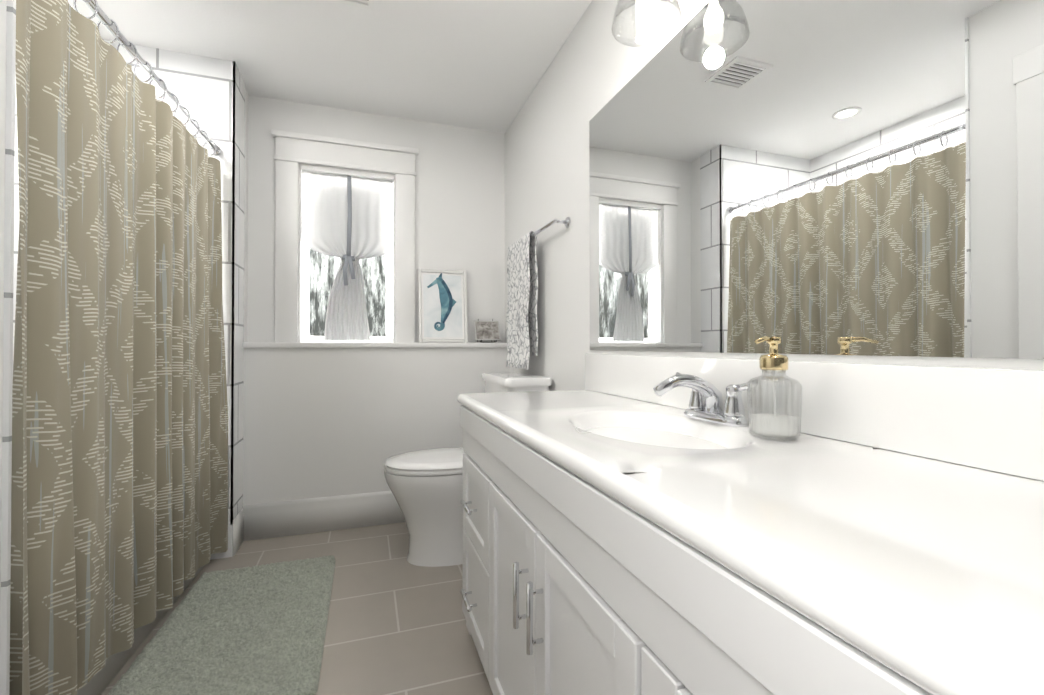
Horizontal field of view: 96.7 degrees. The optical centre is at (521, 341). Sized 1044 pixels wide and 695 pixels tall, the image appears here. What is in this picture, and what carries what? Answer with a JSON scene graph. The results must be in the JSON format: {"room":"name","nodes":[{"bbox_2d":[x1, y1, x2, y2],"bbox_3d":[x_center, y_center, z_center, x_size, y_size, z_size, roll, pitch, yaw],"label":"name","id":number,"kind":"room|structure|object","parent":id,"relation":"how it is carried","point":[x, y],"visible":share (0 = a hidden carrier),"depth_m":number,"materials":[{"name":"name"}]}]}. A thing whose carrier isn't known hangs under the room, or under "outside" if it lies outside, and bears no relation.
{"room":"bathroom","nodes":[
{"label":"bathroom","id":0,"kind":"room"},
{"bbox_2d":[101,522,492,694],"bbox_3d":[-0.620,1.112,0.889,2.670,0.100,4.180,0,-1,-19],"label":"floor","id":1,"kind":"structure","parent":0,"point":[396,622],"depth_m":1.80,"materials":[{"name":"tile"}]},
{"bbox_2d":[77,565,204,694],"bbox_3d":[-1.670,0.817,1.513,0.744,0.500,1.366,0,-1,-19],"label":"bathtub","id":2,"kind":"object","parent":1,"relation":"on","point":[99,682],"depth_m":1.49,"materials":[{"name":"white plastic"}]},
{"bbox_2d":[107,555,334,694],"bbox_3d":[-1.049,1.054,1.742,0.599,0.028,0.970,0,-1,-19],"label":"bath rug","id":3,"kind":"object","parent":1,"relation":"on","point":[256,630],"visible":1,"depth_m":1.64,"materials":[{"name":"grey fabric"}]},
{"bbox_2d":[384,372,551,566],"bbox_3d":[-0.300,0.624,2.384,0.785,0.901,0.519,0,-1,-19],"label":"toilet","id":4,"kind":"object","parent":1,"relation":"on","point":[425,486],"visible":0.42,"depth_m":2.21,"materials":[{"name":"white ceramic"}]},
{"bbox_2d":[457,353,1043,694],"bbox_3d":[0.427,0.549,0.591,0.575,1.020,2.633,0,-1,-19],"label":"bathroom vanity","id":5,"kind":"object","parent":1,"relation":"on","point":[622,535],"visible":1,"depth_m":0.64,"materials":[{"name":"white paint"}]},
{"bbox_2d":[653,372,758,426],"bbox_3d":[0.406,0.136,1.117,0.201,0.114,0.280,0,-1,-19],"label":"faucet","id":6,"kind":"object","parent":5,"relation":"on","point":[706,402],"visible":0.98,"depth_m":1.10,"materials":[{"name":"silver metal"}]},
{"bbox_2d":[747,336,801,440],"bbox_3d":[0.499,0.091,0.932,0.117,0.202,0.099,0,-1,-19],"label":"soap dispenser","id":7,"kind":"object","parent":5,"relation":"on","point":[777,426],"visible":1,"depth_m":0.92,"materials":[{"name":"clear glass"}]},
{"bbox_2d":[68,0,591,133],"bbox_3d":[-0.620,-1.468,0.911,2.670,0.100,4.180,0,-1,-19],"label":"ceiling","id":8,"kind":"structure","parent":0,"point":[479,64],"depth_m":2.21,"materials":[{"name":"white paint"}]},
{"bbox_2d":[329,0,373,9],"bbox_3d":[-0.697,-1.404,1.813,0.230,0.012,0.230,0,-1,-19],"label":"ceiling vent","id":9,"kind":"object","parent":8,"relation":"in","point":[367,4],"visible":0.95,"depth_m":1.92,"materials":[{"name":"white paint"}]},
{"bbox_2d":[0,0,1043,626],"bbox_3d":[-0.620,-0.178,0.900,2.670,2.480,4.180,0,-1,-19],"label":"wall","id":10,"kind":"structure","parent":0,"point":[322,422],"depth_m":2.65,"materials":[{"name":"white paint"}]},
{"bbox_2d":[0,0,244,694],"bbox_3d":[-1.663,-0.172,1.630,0.860,2.480,1.589,0,-1,-19],"label":"shower tile surround","id":11,"kind":"object","parent":10,"relation":"attached to","point":[209,92],"visible":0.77,"depth_m":2.29,"materials":[{"name":"white tile"}]},
{"bbox_2d":[9,0,227,694],"bbox_3d":[-1.301,0.026,1.645,0.134,1.999,1.367,0,-1,-19],"label":"shower curtain","id":12,"kind":"object","parent":11,"relation":"attached to","point":[119,508],"visible":1,"depth_m":1.34,"materials":[{"name":"beige fabric"}]},
{"bbox_2d":[233,491,404,546],"bbox_3d":[-0.796,0.983,2.743,1.520,0.190,0.017,0,-1,-19],"label":"baseboard","id":13,"kind":"structure","parent":10,"relation":"attached to","point":[282,518],"depth_m":2.61,"materials":[{"name":"white paint"}]},
{"bbox_2d":[271,129,418,342],"bbox_3d":[-1.065,-0.599,2.848,0.824,1.215,0.171,0,-1,-19],"label":"window","id":14,"kind":"structure","parent":10,"relation":"in","point":[292,276],"depth_m":2.80,"materials":[{"name":"white paint"}]},
{"bbox_2d":[243,342,506,347],"bbox_3d":[-0.839,0.024,2.877,1.518,0.030,0.290,0,-1,-19],"label":"trim","id":15,"kind":"structure","parent":10,"relation":"attached to","point":[337,345],"depth_m":2.69,"materials":[{"name":"white paint"}]},
{"bbox_2d":[417,269,467,342],"bbox_3d":[-0.502,-0.223,2.945,0.310,0.470,0.018,0,-8,-19],"label":"framed picture","id":16,"kind":"object","parent":15,"relation":"on","point":[442,306],"visible":0.98,"depth_m":2.94,"materials":[{"name":"white paper"}]},
{"bbox_2d":[474,319,500,341],"bbox_3d":[-0.235,-0.054,3.019,0.165,0.176,0.109,0,-25,-19],"label":"photo","id":17,"kind":"object","parent":15,"relation":"on","point":[487,330],"visible":1,"depth_m":2.98,"materials":[{"name":"grey paper"}]},
{"bbox_2d":[506,217,570,368],"bbox_3d":[0.058,-0.213,2.432,0.106,0.716,0.712,0,-1,-19],"label":"towel bar","id":18,"kind":"object","parent":10,"relation":"attached to","point":[521,315],"visible":1,"depth_m":2.47,"materials":[{"name":"white fabric"}]},
{"bbox_2d":[506,231,537,368],"bbox_3d":[-0.005,-0.210,2.559,0.068,0.713,0.373,0,-1,-19],"label":"towel","id":19,"kind":"object","parent":18,"relation":"hanging from","point":[522,270],"depth_m":2.47,"materials":[{"name":"grey fabric"}]},
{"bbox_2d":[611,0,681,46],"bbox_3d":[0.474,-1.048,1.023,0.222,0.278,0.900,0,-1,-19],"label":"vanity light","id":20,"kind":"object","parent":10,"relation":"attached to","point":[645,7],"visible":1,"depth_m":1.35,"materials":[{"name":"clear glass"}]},
{"bbox_2d":[585,353,1043,480],"bbox_3d":[0.690,0.115,0.683,0.020,0.150,2.633,0,-1,-19],"label":"backsplash","id":21,"kind":"structure","parent":10,"relation":"attached to","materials":[{"name":"stone"}]},
{"bbox_2d":[589,0,1043,358],"bbox_3d":[0.693,-0.450,0.707,0.005,0.950,2.570,0,-1,-19],"label":"mirror","id":22,"kind":"object","parent":10,"relation":"attached to","point":[843,177],"visible":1,"depth_m":0.93,"materials":[{"name":"clear glass"}]},
{"label":"outside","id":23,"kind":"structure","parent":0,"visible":0},
{"bbox_2d":[309,249,385,335],"bbox_3d":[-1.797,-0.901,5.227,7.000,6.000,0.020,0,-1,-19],"label":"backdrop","id":24,"kind":"structure","parent":23,"point":[376,297],"depth_m":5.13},
{"bbox_3d":[-1.067,-1.003,2.859,0.524,0.010,0.010,0,-1,-19],"label":"curtain rod","id":25,"kind":"object","parent":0,"visible":0},
{"bbox_2d":[301,172,392,339],"bbox_3d":[-1.063,-0.508,2.831,0.527,1.003,0.032,0,-1,-19],"label":"window curtain","id":26,"kind":"object","parent":25,"relation":"hanging from","point":[324,216],"visible":0.92,"depth_m":2.83,"materials":[{"name":"white fabric"}]},
{"bbox_2d":[342,176,354,285],"bbox_3d":[-1.056,-0.670,2.830,0.080,0.669,0.062,0,-1,-19],"label":"ribbon","id":27,"kind":"object","parent":25,"relation":"hanging from","point":[349,258],"visible":0.98,"depth_m":2.81,"materials":[{"name":"grey fabric"}]}
]}

